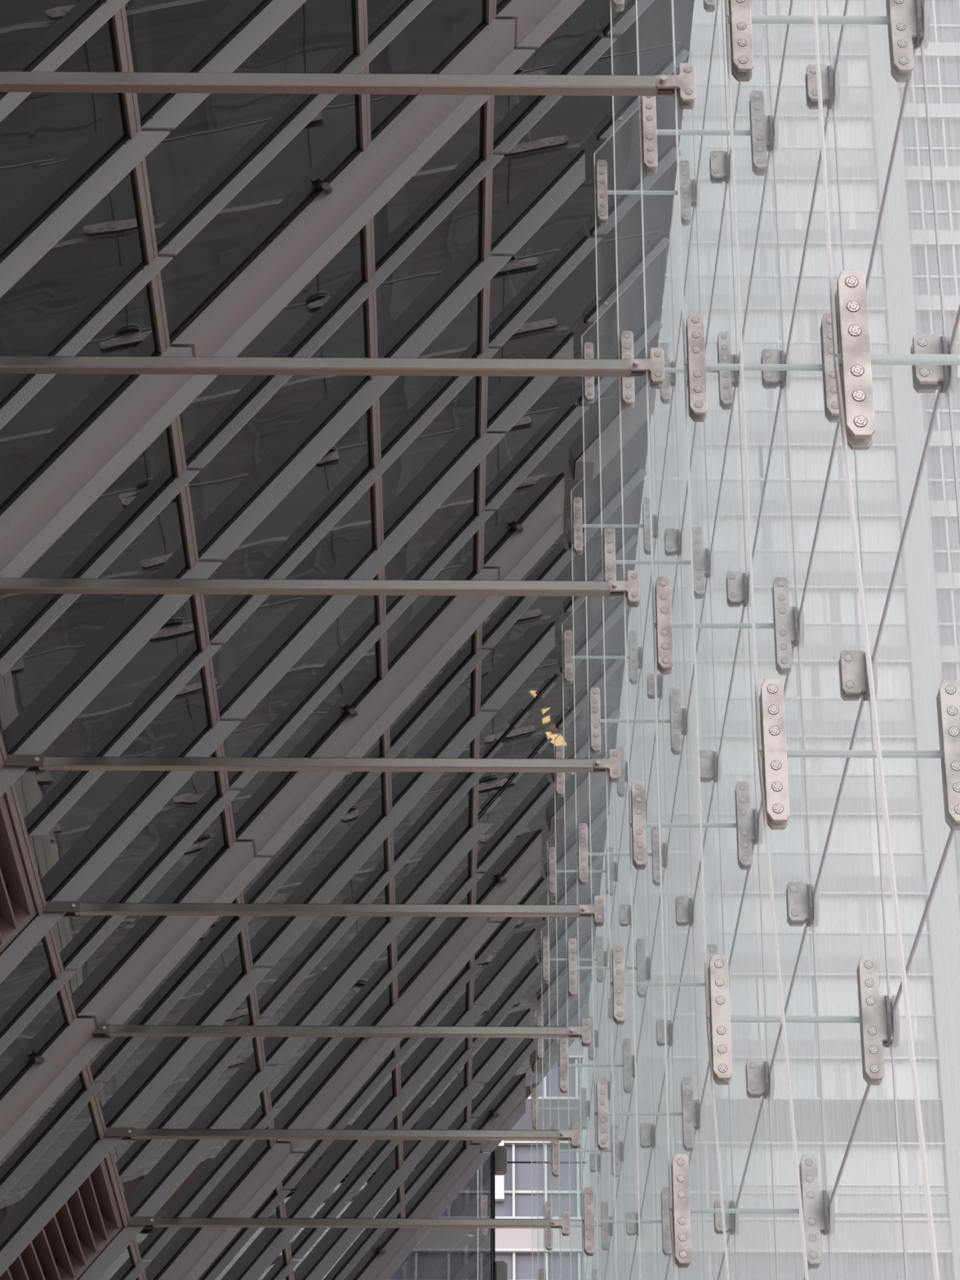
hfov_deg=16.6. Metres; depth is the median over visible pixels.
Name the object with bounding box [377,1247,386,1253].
floodlight
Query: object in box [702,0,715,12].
plate
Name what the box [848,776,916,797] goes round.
blind
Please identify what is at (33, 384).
blade
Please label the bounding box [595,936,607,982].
plate
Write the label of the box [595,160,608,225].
plate
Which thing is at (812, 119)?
blind
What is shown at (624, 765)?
plate
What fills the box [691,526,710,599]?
plate
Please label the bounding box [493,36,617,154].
blade
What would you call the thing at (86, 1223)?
louver panel
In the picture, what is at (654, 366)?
strut
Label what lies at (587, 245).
blade
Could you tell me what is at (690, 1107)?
plate
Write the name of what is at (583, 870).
plate
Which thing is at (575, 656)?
glass fin
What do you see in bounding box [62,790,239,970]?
blade
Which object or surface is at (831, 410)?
plate
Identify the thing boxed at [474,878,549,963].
blade
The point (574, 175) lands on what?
blade
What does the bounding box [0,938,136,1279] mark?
wall
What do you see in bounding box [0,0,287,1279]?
window panes
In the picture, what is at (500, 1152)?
junction box
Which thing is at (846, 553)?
blind
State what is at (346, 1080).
beam
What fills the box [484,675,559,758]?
blade
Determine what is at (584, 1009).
beam
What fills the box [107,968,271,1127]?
blade
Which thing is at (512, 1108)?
beam
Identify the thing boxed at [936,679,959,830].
plate
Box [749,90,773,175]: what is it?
plate
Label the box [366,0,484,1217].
wall
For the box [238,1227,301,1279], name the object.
blade
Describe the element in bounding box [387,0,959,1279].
office tower
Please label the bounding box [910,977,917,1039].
curtain
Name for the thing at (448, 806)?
blade
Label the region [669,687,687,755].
plate
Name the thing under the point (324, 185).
floodlight
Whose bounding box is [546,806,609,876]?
blade
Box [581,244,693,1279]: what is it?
truss
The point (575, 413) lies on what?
blade
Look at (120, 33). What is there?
facade mullion
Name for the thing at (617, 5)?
plate
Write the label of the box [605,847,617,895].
plate
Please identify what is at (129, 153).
blade
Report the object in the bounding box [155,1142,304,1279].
beam
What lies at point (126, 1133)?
strut
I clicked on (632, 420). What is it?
beam
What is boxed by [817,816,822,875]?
curtain
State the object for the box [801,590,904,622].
blind
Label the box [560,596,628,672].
blade
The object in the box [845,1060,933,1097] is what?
blind
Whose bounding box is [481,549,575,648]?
blade
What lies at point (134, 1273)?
blade
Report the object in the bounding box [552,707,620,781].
blade
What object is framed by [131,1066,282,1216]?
blade
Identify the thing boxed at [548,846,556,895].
plate
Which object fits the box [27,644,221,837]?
blade
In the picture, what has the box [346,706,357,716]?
floodlight
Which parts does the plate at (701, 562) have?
plate, clamp plate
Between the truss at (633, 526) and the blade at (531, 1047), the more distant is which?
the blade at (531, 1047)
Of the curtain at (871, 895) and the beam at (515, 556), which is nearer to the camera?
the beam at (515, 556)
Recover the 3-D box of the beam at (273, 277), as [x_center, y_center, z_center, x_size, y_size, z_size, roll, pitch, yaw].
[-0.764,-2.799,20.585,2.245,2.472,0.341,0,-28,-1]
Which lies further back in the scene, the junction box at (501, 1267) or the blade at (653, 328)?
the junction box at (501, 1267)
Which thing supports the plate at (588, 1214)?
attached to the truss at (633, 526)
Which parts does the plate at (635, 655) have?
plate, clamp plate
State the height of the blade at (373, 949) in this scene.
2.472 m
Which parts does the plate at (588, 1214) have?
plate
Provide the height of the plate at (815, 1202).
0.518 m
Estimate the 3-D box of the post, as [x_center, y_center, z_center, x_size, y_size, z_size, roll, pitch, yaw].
[0.160,12.487,38.285,0.055,13.731,0.120,0,-28,-1]
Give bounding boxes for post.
[490,1150,495,1279]
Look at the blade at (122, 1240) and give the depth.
29.82 m
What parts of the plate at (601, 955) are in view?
plate, clamp plate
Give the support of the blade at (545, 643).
attached to the wall at (573, 125)
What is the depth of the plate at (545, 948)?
36.34 m
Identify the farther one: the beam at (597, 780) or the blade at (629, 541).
the beam at (597, 780)
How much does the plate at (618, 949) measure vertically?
0.518 m
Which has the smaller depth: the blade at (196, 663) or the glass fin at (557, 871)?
the blade at (196, 663)
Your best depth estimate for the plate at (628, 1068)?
30.68 m
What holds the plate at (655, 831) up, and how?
attached to the truss at (633, 526)
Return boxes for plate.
[481,1195,487,1235]
[532,1087,538,1129]
[537,1016,543,1060]
[538,1268,546,1279]
[542,936,550,982]
[545,1200,552,1250]
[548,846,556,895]
[551,1124,559,1177]
[555,745,564,796]
[559,1038,568,1093]
[563,630,573,684]
[567,938,577,997]
[573,497,582,555]
[577,822,588,885]
[580,1087,590,1129]
[583,342,594,403]
[583,1186,594,1256]
[587,1016,598,1060]
[589,687,600,754]
[591,1268,599,1279]
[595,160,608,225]
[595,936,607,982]
[595,1076,608,1151]
[600,1201,613,1250]
[603,525,616,598]
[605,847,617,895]
[610,1124,623,1177]
[612,0,624,11]
[612,943,626,1024]
[616,746,627,797]
[620,330,635,408]
[622,1038,635,1093]
[628,630,642,684]
[631,781,646,869]
[635,938,650,997]
[640,96,657,175]
[642,497,657,555]
[651,827,666,885]
[654,576,673,674]
[659,342,675,404]
[661,1186,673,1256]
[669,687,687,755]
[671,1154,691,1267]
[679,160,696,225]
[680,1076,699,1151]
[685,312,707,422]
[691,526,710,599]
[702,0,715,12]
[706,944,718,1023]
[707,955,732,1084]
[716,331,738,409]
[728,0,753,81]
[734,781,758,870]
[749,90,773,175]
[759,678,790,829]
[772,577,804,675]
[799,1154,829,1268]
[819,313,841,422]
[834,270,875,449]
[857,955,899,1085]
[885,0,929,82]
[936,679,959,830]
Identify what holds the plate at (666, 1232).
attached to the truss at (633, 526)
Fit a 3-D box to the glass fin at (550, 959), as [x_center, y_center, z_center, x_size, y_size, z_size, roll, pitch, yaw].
[1.051,8.368,33.822,0.750,13.383,0.182,0,-28,-1]
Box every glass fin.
[530,1070,590,1279]
[535,942,599,1279]
[541,858,609,1279]
[546,804,622,1279]
[554,660,638,1279]
[561,541,654,1279]
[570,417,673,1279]
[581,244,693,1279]
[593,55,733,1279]
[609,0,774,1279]
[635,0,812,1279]
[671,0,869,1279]
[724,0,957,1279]
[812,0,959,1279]
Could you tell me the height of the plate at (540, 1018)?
0.518 m
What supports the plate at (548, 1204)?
attached to the glass fin at (550, 959)
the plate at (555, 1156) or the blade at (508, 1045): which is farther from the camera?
the blade at (508, 1045)
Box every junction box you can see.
[494,1145,506,1175]
[495,1261,507,1279]
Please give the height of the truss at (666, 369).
13.383 m
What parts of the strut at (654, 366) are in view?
tee plate, tee plate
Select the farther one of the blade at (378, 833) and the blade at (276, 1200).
the blade at (276, 1200)
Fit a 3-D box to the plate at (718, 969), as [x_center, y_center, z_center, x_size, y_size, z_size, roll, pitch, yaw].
[0.948,1.496,13.017,0.075,0.518,0.082,0,-28,-1]
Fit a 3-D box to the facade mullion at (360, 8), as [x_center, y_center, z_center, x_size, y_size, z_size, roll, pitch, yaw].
[-0.735,-2.220,22.188,0.076,0.093,41.568,0,-28,-1]
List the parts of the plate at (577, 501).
plate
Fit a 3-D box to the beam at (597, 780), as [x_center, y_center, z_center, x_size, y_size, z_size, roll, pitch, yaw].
[1.102,1.574,34.584,0.738,0.814,0.305,0,-28,-1]
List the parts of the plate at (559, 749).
plate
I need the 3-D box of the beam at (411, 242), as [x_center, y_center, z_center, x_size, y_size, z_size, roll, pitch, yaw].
[-0.869,-2.190,21.735,2.062,2.472,0.050,0,-28,-1]
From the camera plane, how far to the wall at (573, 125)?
26.97 m
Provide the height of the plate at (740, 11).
0.518 m
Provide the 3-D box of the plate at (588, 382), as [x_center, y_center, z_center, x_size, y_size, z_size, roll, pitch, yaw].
[0.851,-2.089,25.773,0.075,0.518,0.082,0,-28,-1]
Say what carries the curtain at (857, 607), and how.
hanging from the office tower
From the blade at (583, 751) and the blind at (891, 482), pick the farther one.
the blind at (891, 482)
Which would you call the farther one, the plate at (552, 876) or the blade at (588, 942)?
the blade at (588, 942)
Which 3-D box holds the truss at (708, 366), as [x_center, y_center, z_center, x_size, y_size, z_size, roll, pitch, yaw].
[1.269,-1.732,14.730,0.750,13.383,0.182,0,-28,-1]
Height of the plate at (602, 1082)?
0.518 m
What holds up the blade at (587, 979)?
attached to the wall at (573, 125)
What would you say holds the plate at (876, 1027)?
attached to the truss at (708, 366)
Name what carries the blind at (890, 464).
hanging from the office tower
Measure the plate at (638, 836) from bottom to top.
0.518 m
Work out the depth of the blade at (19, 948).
23.48 m
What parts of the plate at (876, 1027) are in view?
clamp plate, clamp plate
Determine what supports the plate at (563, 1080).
attached to the glass fin at (558, 1065)
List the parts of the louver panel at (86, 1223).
frame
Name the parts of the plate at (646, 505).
clamp plate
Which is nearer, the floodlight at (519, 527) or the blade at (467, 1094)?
the floodlight at (519, 527)
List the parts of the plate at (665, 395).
plate, clamp plate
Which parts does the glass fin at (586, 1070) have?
glass panel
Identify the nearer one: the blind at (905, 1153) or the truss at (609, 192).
the truss at (609, 192)
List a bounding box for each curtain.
[812,315,819,361]
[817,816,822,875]
[856,597,859,644]
[871,895,879,956]
[907,1162,920,1213]
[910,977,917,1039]
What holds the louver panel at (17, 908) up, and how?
on the facade mullion
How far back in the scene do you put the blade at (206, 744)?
23.93 m
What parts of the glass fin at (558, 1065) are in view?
glass panel, glass panel, glass panel, plate, clamp bracket, plate, clamp bracket, clamp plate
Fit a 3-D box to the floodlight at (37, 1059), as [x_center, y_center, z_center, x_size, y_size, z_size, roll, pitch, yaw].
[-3.397,3.217,25.293,0.107,0.076,0.076,0,-28,-1]
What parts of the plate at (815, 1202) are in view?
clamp plate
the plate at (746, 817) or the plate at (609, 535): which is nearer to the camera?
the plate at (746, 817)
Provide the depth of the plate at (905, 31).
12.25 m
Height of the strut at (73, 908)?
0.208 m
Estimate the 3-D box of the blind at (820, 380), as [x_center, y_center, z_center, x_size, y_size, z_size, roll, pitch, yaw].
[18.094,-12.388,166.929,5.350,1.880,0.060,0,-28,-1]
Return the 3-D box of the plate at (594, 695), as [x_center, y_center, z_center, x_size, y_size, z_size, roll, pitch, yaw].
[0.851,0.596,24.353,0.075,0.518,0.082,0,-28,-1]
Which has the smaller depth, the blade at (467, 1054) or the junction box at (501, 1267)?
the blade at (467, 1054)
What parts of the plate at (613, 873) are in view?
plate, clamp plate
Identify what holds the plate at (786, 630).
attached to the truss at (660, 132)
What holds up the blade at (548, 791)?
attached to the wall at (573, 125)
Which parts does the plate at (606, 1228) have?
plate, clamp plate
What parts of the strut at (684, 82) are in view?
tee plate, tee plate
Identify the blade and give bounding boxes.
[0,0,129,122]
[0,130,169,297]
[0,256,172,429]
[0,470,199,675]
[0,766,29,797]
[0,911,66,983]
[0,971,75,1054]
[0,1083,104,1201]
[0,1137,122,1276]
[9,561,222,754]
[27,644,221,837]
[47,720,240,901]
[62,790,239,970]
[76,1225,145,1279]
[93,915,253,1082]
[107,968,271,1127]
[119,1018,268,1177]
[121,1261,151,1279]
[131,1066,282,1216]
[140,0,306,130]
[141,1110,280,1260]
[157,0,432,256]
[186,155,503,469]
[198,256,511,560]
[202,1190,290,1279]
[208,348,498,644]
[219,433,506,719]
[228,511,493,789]
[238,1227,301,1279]
[249,649,490,903]
[253,711,496,966]
[259,772,484,1017]
[266,822,493,1064]
[271,873,484,1109]
[272,1260,299,1279]
[282,964,481,1188]
[290,1006,487,1217]
[291,1045,479,1258]
[303,1083,484,1279]
[333,1118,477,1279]
[471,1008,530,1081]
[471,1039,537,1116]
[472,963,542,1044]
[473,928,535,1005]
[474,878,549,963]
[476,782,555,871]
[477,737,552,821]
[480,621,555,710]
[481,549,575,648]
[484,404,589,510]
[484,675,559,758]
[486,333,573,431]
[488,236,601,347]
[490,149,585,254]
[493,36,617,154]
[537,935,595,1000]
[540,894,596,961]
[542,852,604,920]
[543,973,592,1026]
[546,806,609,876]
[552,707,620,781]
[556,653,624,728]
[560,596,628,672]
[564,533,638,612]
[568,466,646,547]
[578,318,662,404]
[584,235,670,323]
[590,144,680,235]
[597,46,689,140]
[604,0,654,35]
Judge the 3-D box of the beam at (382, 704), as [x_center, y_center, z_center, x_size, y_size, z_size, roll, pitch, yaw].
[-0.837,0.568,26.949,2.245,2.472,0.341,0,-28,-1]
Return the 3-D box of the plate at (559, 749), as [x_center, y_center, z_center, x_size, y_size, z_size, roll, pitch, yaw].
[0.778,1.278,32.137,0.075,0.518,0.082,0,-28,-1]
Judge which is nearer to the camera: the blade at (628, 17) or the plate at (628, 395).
the plate at (628, 395)
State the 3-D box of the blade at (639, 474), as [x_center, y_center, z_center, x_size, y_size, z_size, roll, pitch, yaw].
[1.144,-1.184,29.372,0.716,0.817,0.050,0,-28,-1]
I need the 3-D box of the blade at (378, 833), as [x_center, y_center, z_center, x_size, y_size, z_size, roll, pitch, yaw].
[-0.917,1.738,29.160,2.135,2.472,0.050,0,-28,-1]
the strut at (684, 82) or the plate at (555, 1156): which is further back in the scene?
the plate at (555, 1156)
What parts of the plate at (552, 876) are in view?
plate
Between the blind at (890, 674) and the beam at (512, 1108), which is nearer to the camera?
the beam at (512, 1108)
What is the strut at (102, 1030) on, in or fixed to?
attached to the truss at (633, 526)
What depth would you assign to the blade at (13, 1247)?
27.56 m
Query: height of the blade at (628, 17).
0.817 m
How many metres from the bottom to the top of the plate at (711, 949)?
0.518 m
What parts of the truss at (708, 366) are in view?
glass panel, glass panel, glass panel, plate, plate, clamp bracket, clamp plate, plate, clamp bracket, clamp plate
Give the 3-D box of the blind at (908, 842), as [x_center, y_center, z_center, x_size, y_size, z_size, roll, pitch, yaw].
[18.094,9.197,155.509,5.350,1.880,0.060,0,-28,-1]
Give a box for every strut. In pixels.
[0,62,695,109]
[0,347,664,388]
[0,570,639,607]
[3,749,620,782]
[43,895,604,926]
[91,1017,591,1046]
[103,1122,579,1148]
[128,1211,569,1235]
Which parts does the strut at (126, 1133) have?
tee plate, tee plate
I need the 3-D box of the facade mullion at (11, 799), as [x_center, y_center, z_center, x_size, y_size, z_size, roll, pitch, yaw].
[-3.104,0.432,20.758,0.076,0.093,41.568,0,-28,-1]
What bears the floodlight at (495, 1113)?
attached to the beam at (512, 1108)
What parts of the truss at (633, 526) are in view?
glass panel, glass panel, glass panel, glass panel, plate, clamp bracket, clamp plate, plate, clamp bracket, clamp plate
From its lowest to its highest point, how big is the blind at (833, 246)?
1.880 m
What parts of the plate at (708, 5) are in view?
plate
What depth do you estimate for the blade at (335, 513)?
23.81 m
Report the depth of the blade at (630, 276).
26.18 m
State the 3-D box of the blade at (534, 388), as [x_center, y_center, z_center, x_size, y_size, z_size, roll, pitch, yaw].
[0.379,-2.011,25.728,0.708,0.900,0.050,0,-28,-1]
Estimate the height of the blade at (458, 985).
2.472 m
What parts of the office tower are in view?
sash, white panel, sash, sash, sash, sash, sash, sash, sash, sash, sash, sash, sash, sash, sash, sash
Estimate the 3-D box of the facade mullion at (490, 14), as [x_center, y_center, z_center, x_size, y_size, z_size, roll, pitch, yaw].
[0.047,-3.095,22.660,0.076,0.093,41.568,0,-28,-1]
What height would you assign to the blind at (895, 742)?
1.880 m
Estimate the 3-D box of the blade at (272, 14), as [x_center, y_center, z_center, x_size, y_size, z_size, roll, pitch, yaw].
[-0.796,-3.873,18.554,2.135,2.472,0.050,0,-28,-1]
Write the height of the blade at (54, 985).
1.477 m
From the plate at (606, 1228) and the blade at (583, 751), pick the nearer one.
the blade at (583, 751)
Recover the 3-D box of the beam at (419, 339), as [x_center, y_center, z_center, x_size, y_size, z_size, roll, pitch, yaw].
[-0.844,-1.629,22.796,2.135,2.472,0.050,0,-28,-1]
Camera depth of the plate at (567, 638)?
29.98 m
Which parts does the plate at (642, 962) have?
plate, clamp plate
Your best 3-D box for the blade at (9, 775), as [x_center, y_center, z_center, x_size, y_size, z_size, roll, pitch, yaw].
[-3.593,1.449,21.136,1.354,1.477,0.050,0,-28,-1]
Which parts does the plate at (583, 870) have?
plate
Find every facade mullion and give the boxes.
[0,731,146,1279]
[110,4,294,1279]
[353,0,405,1217]
[464,0,496,1148]
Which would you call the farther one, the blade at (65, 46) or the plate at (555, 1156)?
the plate at (555, 1156)
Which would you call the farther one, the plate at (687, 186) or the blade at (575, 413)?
the blade at (575, 413)
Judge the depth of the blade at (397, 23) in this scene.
19.40 m
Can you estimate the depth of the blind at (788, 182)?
172.74 m
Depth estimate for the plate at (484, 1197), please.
41.06 m
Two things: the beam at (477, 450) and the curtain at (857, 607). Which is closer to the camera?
the beam at (477, 450)
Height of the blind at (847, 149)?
1.220 m
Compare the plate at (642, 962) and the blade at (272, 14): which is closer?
the blade at (272, 14)
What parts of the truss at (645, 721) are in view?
glass panel, glass panel, glass panel, glass panel, plate, clamp bracket, clamp plate, plate, clamp bracket, clamp plate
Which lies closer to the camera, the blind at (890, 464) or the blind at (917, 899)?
the blind at (917, 899)
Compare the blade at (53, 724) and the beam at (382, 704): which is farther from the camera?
the beam at (382, 704)
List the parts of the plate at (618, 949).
plate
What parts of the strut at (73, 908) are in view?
tee plate, tee plate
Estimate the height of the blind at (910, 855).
1.220 m
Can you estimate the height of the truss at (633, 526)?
13.383 m
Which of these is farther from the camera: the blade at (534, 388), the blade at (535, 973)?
the blade at (535, 973)
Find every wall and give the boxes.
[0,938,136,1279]
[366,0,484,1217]
[471,0,694,1153]
[477,1169,478,1279]
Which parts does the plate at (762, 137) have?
clamp plate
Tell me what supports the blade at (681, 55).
attached to the wall at (573, 125)
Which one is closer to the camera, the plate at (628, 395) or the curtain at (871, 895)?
the plate at (628, 395)
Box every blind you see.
[786,119,870,146]
[786,149,871,165]
[787,182,874,208]
[793,212,875,229]
[799,411,888,430]
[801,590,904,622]
[805,518,868,549]
[813,448,892,478]
[814,379,886,408]
[814,481,893,500]
[822,896,926,931]
[824,934,928,957]
[827,625,896,645]
[831,664,908,697]
[831,699,911,720]
[833,246,877,275]
[835,26,852,41]
[840,552,902,571]
[840,1186,942,1213]
[843,977,933,1013]
[844,817,921,851]
[844,1016,934,1039]
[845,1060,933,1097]
[846,739,915,773]
[846,853,923,876]
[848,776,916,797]
[848,1146,940,1186]
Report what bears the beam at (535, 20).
attached to the wall at (573, 125)
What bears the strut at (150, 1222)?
attached to the glass fin at (558, 1065)
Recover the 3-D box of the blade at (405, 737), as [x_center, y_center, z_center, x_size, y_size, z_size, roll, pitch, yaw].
[-0.941,1.177,28.099,2.062,2.472,0.050,0,-28,-1]
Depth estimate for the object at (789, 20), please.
11.47 m
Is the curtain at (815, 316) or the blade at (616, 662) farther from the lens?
the curtain at (815, 316)
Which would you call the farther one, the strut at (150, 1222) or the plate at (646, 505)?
the strut at (150, 1222)
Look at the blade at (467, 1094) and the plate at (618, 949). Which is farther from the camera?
the blade at (467, 1094)
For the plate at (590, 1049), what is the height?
0.518 m
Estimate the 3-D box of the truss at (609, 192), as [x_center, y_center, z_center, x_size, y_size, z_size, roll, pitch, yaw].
[1.197,1.635,21.094,0.750,13.383,0.182,0,-28,-1]
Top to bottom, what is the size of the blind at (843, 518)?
1.880 m
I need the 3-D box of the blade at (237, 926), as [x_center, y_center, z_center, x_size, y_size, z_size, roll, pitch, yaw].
[-2.511,2.934,27.151,1.280,1.477,0.050,0,-28,-1]
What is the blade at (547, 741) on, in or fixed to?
attached to the wall at (573, 125)
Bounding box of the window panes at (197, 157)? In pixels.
[124,0,398,1279]
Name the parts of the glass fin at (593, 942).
glass panel, clamp bracket, clamp plate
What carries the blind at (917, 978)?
hanging from the office tower
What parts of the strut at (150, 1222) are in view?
tee plate, tee plate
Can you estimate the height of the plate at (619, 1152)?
0.518 m
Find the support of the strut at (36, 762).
attached to the truss at (609, 192)
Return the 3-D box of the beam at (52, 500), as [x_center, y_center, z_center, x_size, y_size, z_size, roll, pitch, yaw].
[-2.334,-1.041,19.637,1.464,1.477,0.341,0,-28,-1]
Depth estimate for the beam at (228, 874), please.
25.98 m
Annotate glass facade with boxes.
[581,0,959,1279]
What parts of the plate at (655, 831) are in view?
clamp plate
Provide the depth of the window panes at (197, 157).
22.56 m
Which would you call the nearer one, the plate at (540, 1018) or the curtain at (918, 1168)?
the plate at (540, 1018)
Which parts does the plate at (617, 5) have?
plate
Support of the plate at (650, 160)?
attached to the truss at (660, 132)
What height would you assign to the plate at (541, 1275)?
0.518 m
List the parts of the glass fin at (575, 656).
glass panel, glass panel, glass panel, plate, clamp bracket, clamp plate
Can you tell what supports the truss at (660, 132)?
attached to the glass facade
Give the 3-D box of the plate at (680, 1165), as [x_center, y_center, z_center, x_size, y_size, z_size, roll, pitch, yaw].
[0.924,2.619,15.138,0.075,0.518,0.082,0,-28,-1]
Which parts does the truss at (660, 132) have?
glass panel, glass panel, glass panel, glass panel, plate, clamp bracket, clamp plate, clamp bracket, clamp plate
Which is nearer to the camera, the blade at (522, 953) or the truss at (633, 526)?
the truss at (633, 526)
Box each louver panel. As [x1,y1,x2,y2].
[0,795,36,952]
[0,1159,123,1279]
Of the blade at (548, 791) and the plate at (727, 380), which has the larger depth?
the blade at (548, 791)
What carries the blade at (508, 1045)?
attached to the wall at (573, 125)
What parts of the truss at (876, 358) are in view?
glass panel, glass panel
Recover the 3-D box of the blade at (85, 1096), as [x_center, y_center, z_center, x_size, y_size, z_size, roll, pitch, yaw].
[-3.690,4.255,26.439,1.280,1.477,0.050,0,-28,-1]
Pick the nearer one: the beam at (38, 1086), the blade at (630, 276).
the beam at (38, 1086)
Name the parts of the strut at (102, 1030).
tee plate, tee plate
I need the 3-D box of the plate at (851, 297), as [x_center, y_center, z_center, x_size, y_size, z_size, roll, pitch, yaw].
[0.996,-0.748,8.774,0.075,0.518,0.082,0,-28,-1]
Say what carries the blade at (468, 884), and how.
attached to the window panes at (197, 157)
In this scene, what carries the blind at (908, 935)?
hanging from the office tower
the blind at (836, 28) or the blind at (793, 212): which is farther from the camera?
the blind at (836, 28)
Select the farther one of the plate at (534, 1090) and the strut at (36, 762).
the plate at (534, 1090)
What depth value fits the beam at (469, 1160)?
39.87 m
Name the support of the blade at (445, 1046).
attached to the window panes at (197, 157)
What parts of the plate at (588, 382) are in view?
plate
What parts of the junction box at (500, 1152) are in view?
lid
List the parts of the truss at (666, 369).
glass panel, glass panel, glass panel, plate, plate, clamp bracket, clamp plate, plate, clamp bracket, clamp plate, plate, plate, clamp bracket, clamp plate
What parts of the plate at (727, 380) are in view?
clamp plate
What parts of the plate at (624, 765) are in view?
plate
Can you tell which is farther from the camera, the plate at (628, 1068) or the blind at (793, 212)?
the blind at (793, 212)
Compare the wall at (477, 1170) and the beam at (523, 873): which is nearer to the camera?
the beam at (523, 873)
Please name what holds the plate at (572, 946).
attached to the glass fin at (575, 656)
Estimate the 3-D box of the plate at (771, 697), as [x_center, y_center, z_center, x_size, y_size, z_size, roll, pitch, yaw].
[0.972,0.374,10.895,0.075,0.518,0.082,0,-28,-1]
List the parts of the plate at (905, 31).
clamp plate, clamp plate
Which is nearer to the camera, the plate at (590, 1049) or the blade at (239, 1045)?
the blade at (239, 1045)
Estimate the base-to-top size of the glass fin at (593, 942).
13.383 m
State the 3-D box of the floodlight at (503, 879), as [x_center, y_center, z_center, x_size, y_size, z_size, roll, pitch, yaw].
[0.217,2.455,33.884,0.107,0.076,0.076,0,-28,-1]
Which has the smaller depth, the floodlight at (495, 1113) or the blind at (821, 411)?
the floodlight at (495, 1113)
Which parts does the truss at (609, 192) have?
glass panel, glass panel, glass panel, glass panel, clamp bracket, plate, clamp bracket, clamp plate, clamp bracket, clamp plate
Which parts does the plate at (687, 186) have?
plate, clamp plate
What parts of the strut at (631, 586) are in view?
tee plate, tee plate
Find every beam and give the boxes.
[0,346,217,577]
[0,1017,111,1161]
[75,841,271,1025]
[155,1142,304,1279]
[169,19,535,356]
[235,568,506,856]
[275,916,500,1151]
[355,1144,491,1279]
[470,1073,525,1151]
[476,829,542,921]
[483,473,564,580]
[496,0,585,48]
[533,1003,589,1073]
[550,751,608,831]
[573,381,655,480]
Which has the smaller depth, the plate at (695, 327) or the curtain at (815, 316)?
the plate at (695, 327)
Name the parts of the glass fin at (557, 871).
glass panel, glass panel, glass panel, clamp bracket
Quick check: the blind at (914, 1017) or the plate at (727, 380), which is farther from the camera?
the blind at (914, 1017)
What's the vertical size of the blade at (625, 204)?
0.817 m
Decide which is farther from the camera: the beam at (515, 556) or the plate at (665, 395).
the beam at (515, 556)
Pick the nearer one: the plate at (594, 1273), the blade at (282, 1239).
the blade at (282, 1239)
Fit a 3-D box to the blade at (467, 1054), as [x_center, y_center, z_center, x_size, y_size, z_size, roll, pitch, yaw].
[-1.038,5.665,36.584,2.062,2.472,0.050,0,-28,-1]
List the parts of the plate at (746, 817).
clamp plate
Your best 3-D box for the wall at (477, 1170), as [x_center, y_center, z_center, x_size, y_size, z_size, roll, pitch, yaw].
[-2.534,12.471,38.196,5.333,13.676,0.180,0,-28,-1]
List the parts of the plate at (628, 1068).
plate, clamp plate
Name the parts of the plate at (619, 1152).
clamp plate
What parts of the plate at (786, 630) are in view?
clamp plate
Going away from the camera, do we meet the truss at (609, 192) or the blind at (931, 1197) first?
the truss at (609, 192)
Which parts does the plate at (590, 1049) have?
clamp plate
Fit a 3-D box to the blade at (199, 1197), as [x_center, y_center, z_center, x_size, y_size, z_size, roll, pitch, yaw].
[-2.560,5.179,31.394,1.280,1.477,0.050,0,-28,-1]
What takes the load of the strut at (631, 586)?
attached to the truss at (666, 369)
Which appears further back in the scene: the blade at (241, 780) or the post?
the post
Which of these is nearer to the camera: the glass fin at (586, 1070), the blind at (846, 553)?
the glass fin at (586, 1070)
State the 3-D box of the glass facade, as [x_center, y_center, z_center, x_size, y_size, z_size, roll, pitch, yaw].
[1.549,1.592,21.121,0.014,13.483,43.211,0,-28,-1]
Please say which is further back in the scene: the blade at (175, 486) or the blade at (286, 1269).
the blade at (286, 1269)
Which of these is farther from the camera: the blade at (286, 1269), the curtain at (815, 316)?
the curtain at (815, 316)
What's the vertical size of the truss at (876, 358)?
13.383 m
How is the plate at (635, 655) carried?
attached to the glass fin at (575, 656)
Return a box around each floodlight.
[31,1054,44,1063]
[317,181,332,194]
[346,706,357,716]
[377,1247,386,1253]
[491,1111,498,1116]
[497,875,506,882]
[512,523,524,532]
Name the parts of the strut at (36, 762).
tee plate, tee plate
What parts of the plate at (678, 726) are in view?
clamp plate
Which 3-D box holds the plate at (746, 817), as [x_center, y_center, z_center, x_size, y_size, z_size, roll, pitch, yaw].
[1.525,1.052,18.691,0.141,0.518,0.182,0,-28,-1]
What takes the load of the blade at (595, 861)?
attached to the wall at (573, 125)
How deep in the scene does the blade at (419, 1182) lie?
38.80 m
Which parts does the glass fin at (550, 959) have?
glass panel, glass panel, glass panel, clamp bracket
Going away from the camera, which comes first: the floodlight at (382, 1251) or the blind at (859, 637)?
the floodlight at (382, 1251)
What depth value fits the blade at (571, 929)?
37.80 m
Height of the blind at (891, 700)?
1.220 m
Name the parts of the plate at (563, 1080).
plate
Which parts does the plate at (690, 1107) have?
clamp plate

